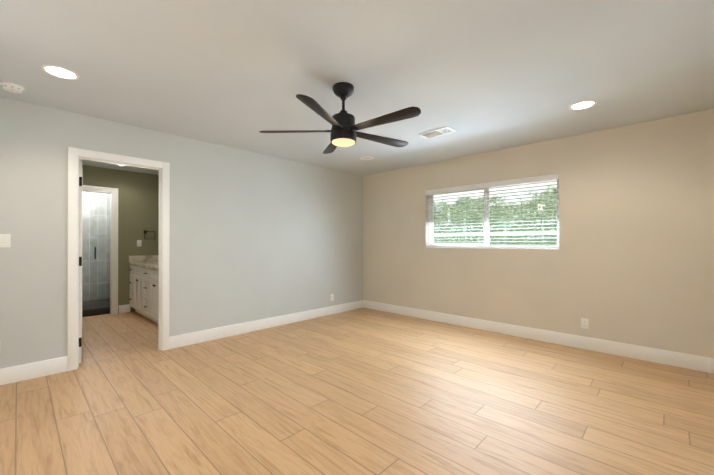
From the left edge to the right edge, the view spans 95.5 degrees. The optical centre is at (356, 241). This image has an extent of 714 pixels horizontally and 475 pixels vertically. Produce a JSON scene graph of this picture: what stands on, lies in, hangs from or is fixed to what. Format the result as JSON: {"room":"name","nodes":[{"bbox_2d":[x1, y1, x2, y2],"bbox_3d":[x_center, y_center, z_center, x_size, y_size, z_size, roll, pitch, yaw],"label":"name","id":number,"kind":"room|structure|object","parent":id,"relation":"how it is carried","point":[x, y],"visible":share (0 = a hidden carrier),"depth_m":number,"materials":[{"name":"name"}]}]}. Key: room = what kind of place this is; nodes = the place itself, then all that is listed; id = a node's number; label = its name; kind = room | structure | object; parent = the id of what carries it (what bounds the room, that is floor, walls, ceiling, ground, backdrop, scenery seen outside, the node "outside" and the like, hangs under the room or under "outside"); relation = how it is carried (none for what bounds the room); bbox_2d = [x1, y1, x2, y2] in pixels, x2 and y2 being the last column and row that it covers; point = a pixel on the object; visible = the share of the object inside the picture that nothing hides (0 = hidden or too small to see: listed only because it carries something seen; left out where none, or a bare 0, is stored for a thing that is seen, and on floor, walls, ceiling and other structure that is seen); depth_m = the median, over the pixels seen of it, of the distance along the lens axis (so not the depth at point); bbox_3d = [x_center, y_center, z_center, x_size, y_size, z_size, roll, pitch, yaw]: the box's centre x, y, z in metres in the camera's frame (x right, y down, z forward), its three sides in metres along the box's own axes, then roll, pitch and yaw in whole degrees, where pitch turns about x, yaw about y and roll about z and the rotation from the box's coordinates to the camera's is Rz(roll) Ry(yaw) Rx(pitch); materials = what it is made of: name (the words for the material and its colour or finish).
{"room":"empty bedroom","nodes":[
{"label":"empty bedroom","id":0,"kind":"room"},
{"bbox_2d":[82,192,109,300],"bbox_3d":[-4.948,0.005,6.279,0.080,2.440,1.800,0,0,44],"label":"wall","id":1,"kind":"structure","parent":0,"point":[100,277],"depth_m":6.19,"materials":[{"name":"tile"}]},
{"bbox_2d":[83,165,158,313],"bbox_3d":[-4.129,0.002,5.496,0.115,2.440,1.800,0,0,44],"label":"wall","id":2,"kind":"structure","parent":0,"point":[138,204],"depth_m":5.62,"materials":[{"name":"green paint"}]},
{"bbox_2d":[83,185,117,314],"bbox_3d":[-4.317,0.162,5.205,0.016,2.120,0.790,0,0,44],"label":"door frame","id":3,"kind":"structure","parent":2,"relation":"attached to","point":[114,191],"depth_m":5.45,"materials":[{"name":"paint"}]},
{"bbox_2d":[119,304,129,313],"bbox_3d":[-3.365,1.149,4.378,2.531,0.140,1.015,0,0,44],"label":"baseboard","id":4,"kind":"structure","parent":2,"relation":"attached to","point":[124,308],"depth_m":5.55,"materials":[{"name":"paint"}]},
{"bbox_2d":[137,240,141,246],"bbox_3d":[-3.836,0.033,5.714,0.008,0.115,0.070,0,0,44],"label":"outlet","id":5,"kind":"object","parent":2,"relation":"attached to","point":[139,243],"visible":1,"depth_m":5.71,"materials":[{"name":"white plastic"}]},
{"bbox_2d":[129,255,157,262],"bbox_3d":[-3.737,0.300,5.804,0.020,0.103,0.577,0,0,44],"label":"backsplash","id":6,"kind":"structure","parent":2,"relation":"attached to","point":[145,258],"depth_m":5.70,"materials":[{"name":"beige stone"}]},
{"bbox_2d":[0,97,362,368],"bbox_3d":[-1.754,-0.002,4.145,0.115,2.440,5.300,0,0,44],"label":"wall","id":7,"kind":"structure","parent":0,"point":[254,236],"depth_m":3.89,"materials":[{"name":"paint"}]},
{"bbox_2d":[0,234,10,246],"bbox_3d":[-3.010,-0.007,2.740,0.012,0.115,0.116,0,0,44],"label":"switch plate","id":8,"kind":"object","parent":7,"relation":"attached to","point":[5,240],"visible":1,"depth_m":2.76,"materials":[{"name":"white plastic"}]},
{"bbox_2d":[0,356,66,385],"bbox_3d":[-3.117,1.144,2.623,0.014,0.140,1.160,0,0,44],"label":"baseboard","id":9,"kind":"structure","parent":7,"relation":"attached to","point":[17,373],"depth_m":2.87,"materials":[{"name":"paint"}]},
{"bbox_2d":[79,160,82,362],"bbox_3d":[-2.994,0.198,3.446,0.714,2.014,0.147,0,0,44],"label":"door","id":10,"kind":"structure","parent":7,"relation":"in","point":[80,245],"depth_m":3.21,"materials":[{"name":"paint"}]},
{"bbox_2d":[67,147,169,370],"bbox_3d":[-2.467,0.164,3.402,0.151,2.105,0.860,0,0,44],"label":"door frame","id":11,"kind":"structure","parent":7,"relation":"attached to","point":[74,154],"depth_m":3.22,"materials":[{"name":"paint"}]},
{"bbox_2d":[169,300,363,348],"bbox_3d":[-1.006,1.151,4.831,0.014,0.140,3.230,0,0,44],"label":"baseboard","id":12,"kind":"structure","parent":7,"relation":"attached to","point":[186,339],"depth_m":4.41,"materials":[{"name":"paint"}]},
{"bbox_2d":[0,308,713,474],"bbox_3d":[-1.565,1.268,3.985,8.775,0.100,5.565,0,0,44],"label":"floor","id":13,"kind":"structure","parent":0,"point":[363,391],"depth_m":2.38,"materials":[{"name":"brown wood"}]},
{"bbox_2d":[82,299,109,316],"bbox_3d":[-4.737,1.168,5.690,1.033,0.110,1.085,0,0,44],"label":"curb","id":14,"kind":"object","parent":13,"relation":"on","point":[91,308],"visible":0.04,"depth_m":5.47,"materials":[{"name":"grey tile"}]},
{"bbox_2d":[82,196,109,306],"bbox_3d":[-4.460,0.163,5.521,0.058,1.880,0.600,0,0,44],"label":"shower door","id":15,"kind":"structure","parent":14,"relation":"on","point":[95,250],"depth_m":5.53,"materials":[{"name":"clear glass"}]},
{"bbox_2d":[129,263,157,323],"bbox_3d":[-3.100,0.813,5.182,1.799,0.818,0.594,0,0,44],"label":"bathroom vanity","id":16,"kind":"object","parent":13,"relation":"on","point":[143,296],"depth_m":4.97,"materials":[{"name":"painted wood"},{"name":"granite countertop"},{"name":"dark metal"}]},
{"bbox_2d":[133,259,157,270],"bbox_3d":[-3.088,0.377,5.183,1.818,0.054,0.577,0,0,44],"label":"countertop","id":17,"kind":"structure","parent":16,"relation":"on","point":[153,263],"depth_m":5.15,"materials":[{"name":"beige stone"}]},
{"bbox_2d":[0,0,713,175],"bbox_3d":[-1.565,-1.272,3.992,8.775,0.100,5.565,0,0,44],"label":"ceiling","id":18,"kind":"structure","parent":0,"point":[481,76],"depth_m":2.29,"materials":[{"name":"paint"}]},
{"bbox_2d":[0,82,23,92],"bbox_3d":[-2.718,-1.206,2.558,0.132,0.039,0.132,0,0,44],"label":"smoke detector","id":19,"kind":"object","parent":18,"relation":"attached to","point":[11,87],"visible":0.98,"depth_m":2.53,"materials":[{"name":"white plastic"}]},
{"bbox_2d":[41,65,79,79],"bbox_3d":[-2.147,-1.224,2.352,0.206,0.006,0.206,0,0,44],"label":"recessed light","id":20,"kind":"object","parent":18,"relation":"in","point":[60,72],"visible":1,"depth_m":2.35,"materials":[{"name":"white plastic"}]},
{"bbox_2d":[259,82,420,153],"bbox_3d":[-0.066,-0.997,2.558,1.259,0.458,1.283,0,0,44],"label":"ceiling fan","id":21,"kind":"object","parent":18,"relation":"hanging from","point":[344,131],"visible":1,"depth_m":2.49,"materials":[{"name":"black metal"}]},
{"bbox_2d":[360,156,373,159],"bbox_3d":[0.147,-1.217,4.752,0.206,0.006,0.206,0,0,44],"label":"recessed light","id":22,"kind":"object","parent":18,"relation":"in","point":[367,158],"visible":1,"depth_m":4.75,"materials":[{"name":"white plastic"}]},
{"bbox_2d":[418,126,455,138],"bbox_3d":[0.894,-1.218,3.637,0.370,0.010,0.200,0,0,44],"label":"ceiling vent","id":23,"kind":"object","parent":18,"relation":"in","point":[438,132],"visible":1,"depth_m":3.62,"materials":[{"name":"white plastic"}]},
{"bbox_2d":[569,100,596,109],"bbox_3d":[2.027,-1.222,2.913,0.206,0.006,0.206,0,0,44],"label":"recessed light","id":24,"kind":"object","parent":18,"relation":"in","point":[581,105],"visible":1,"depth_m":2.91,"materials":[{"name":"white plastic"}]},
{"bbox_2d":[363,109,713,357],"bbox_3d":[1.782,0.000,4.534,4.690,2.440,0.150,0,0,44],"label":"wall","id":25,"kind":"structure","parent":0,"point":[630,261],"depth_m":3.64,"materials":[{"name":"paint"}]},
{"bbox_2d":[426,247,558,249],"bbox_3d":[1.766,0.094,4.502,1.820,0.012,0.089,0,0,44],"label":"window sill","id":26,"kind":"structure","parent":25,"relation":"attached to","point":[496,248],"depth_m":4.32,"materials":[{"name":"paint"}]},
{"bbox_2d":[429,181,558,248],"bbox_3d":[1.815,-0.355,4.554,1.820,0.910,0.068,0,0,44],"label":"window","id":27,"kind":"structure","parent":25,"relation":"in","point":[485,220],"depth_m":4.55,"materials":[{"name":"plastic"}]},
{"bbox_2d":[426,173,558,247],"bbox_3d":[1.757,-0.362,4.494,1.812,0.891,0.064,0,0,44],"label":"window blinds","id":28,"kind":"object","parent":27,"relation":"attached to","point":[520,181],"visible":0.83,"depth_m":4.37,"materials":[{"name":"white plastic"}]},
{"bbox_2d":[364,300,713,373],"bbox_3d":[1.718,1.150,4.477,4.440,0.140,0.017,0,0,44],"label":"baseboard","id":29,"kind":"structure","parent":25,"relation":"attached to","point":[688,361],"depth_m":3.77,"materials":[{"name":"paint"}]},
{"bbox_2d":[581,318,587,328],"bbox_3d":[2.573,0.927,3.666,0.070,0.115,0.008,0,0,44],"label":"electrical outlet","id":30,"kind":"object","parent":25,"relation":"attached to","point":[584,323],"visible":1,"depth_m":3.66,"materials":[{"name":"white plastic"}]},
{"label":"outside","id":31,"kind":"structure","parent":0,"visible":0},
{"bbox_2d":[434,180,556,233],"bbox_3d":[4.172,-1.274,6.646,13.000,7.000,0.100,0,0,44],"label":"hedge","id":32,"kind":"object","parent":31,"point":[493,228],"depth_m":7.39,"materials":[{"name":"green plant"}]},
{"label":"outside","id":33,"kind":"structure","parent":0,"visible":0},
{"bbox_2d":[434,234,556,245],"bbox_3d":[3.774,0.539,6.225,13.000,1.370,0.150,0,0,44],"label":"fence","id":34,"kind":"object","parent":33,"point":[521,236],"depth_m":6.70,"materials":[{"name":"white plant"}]},
{"bbox_2d":[434,232,556,235],"bbox_3d":[3.774,-0.163,6.227,13.000,0.035,0.190,0,0,44],"label":"cap","id":35,"kind":"object","parent":34,"relation":"on","point":[498,234],"depth_m":6.82,"materials":[{"name":"white"}]}
]}

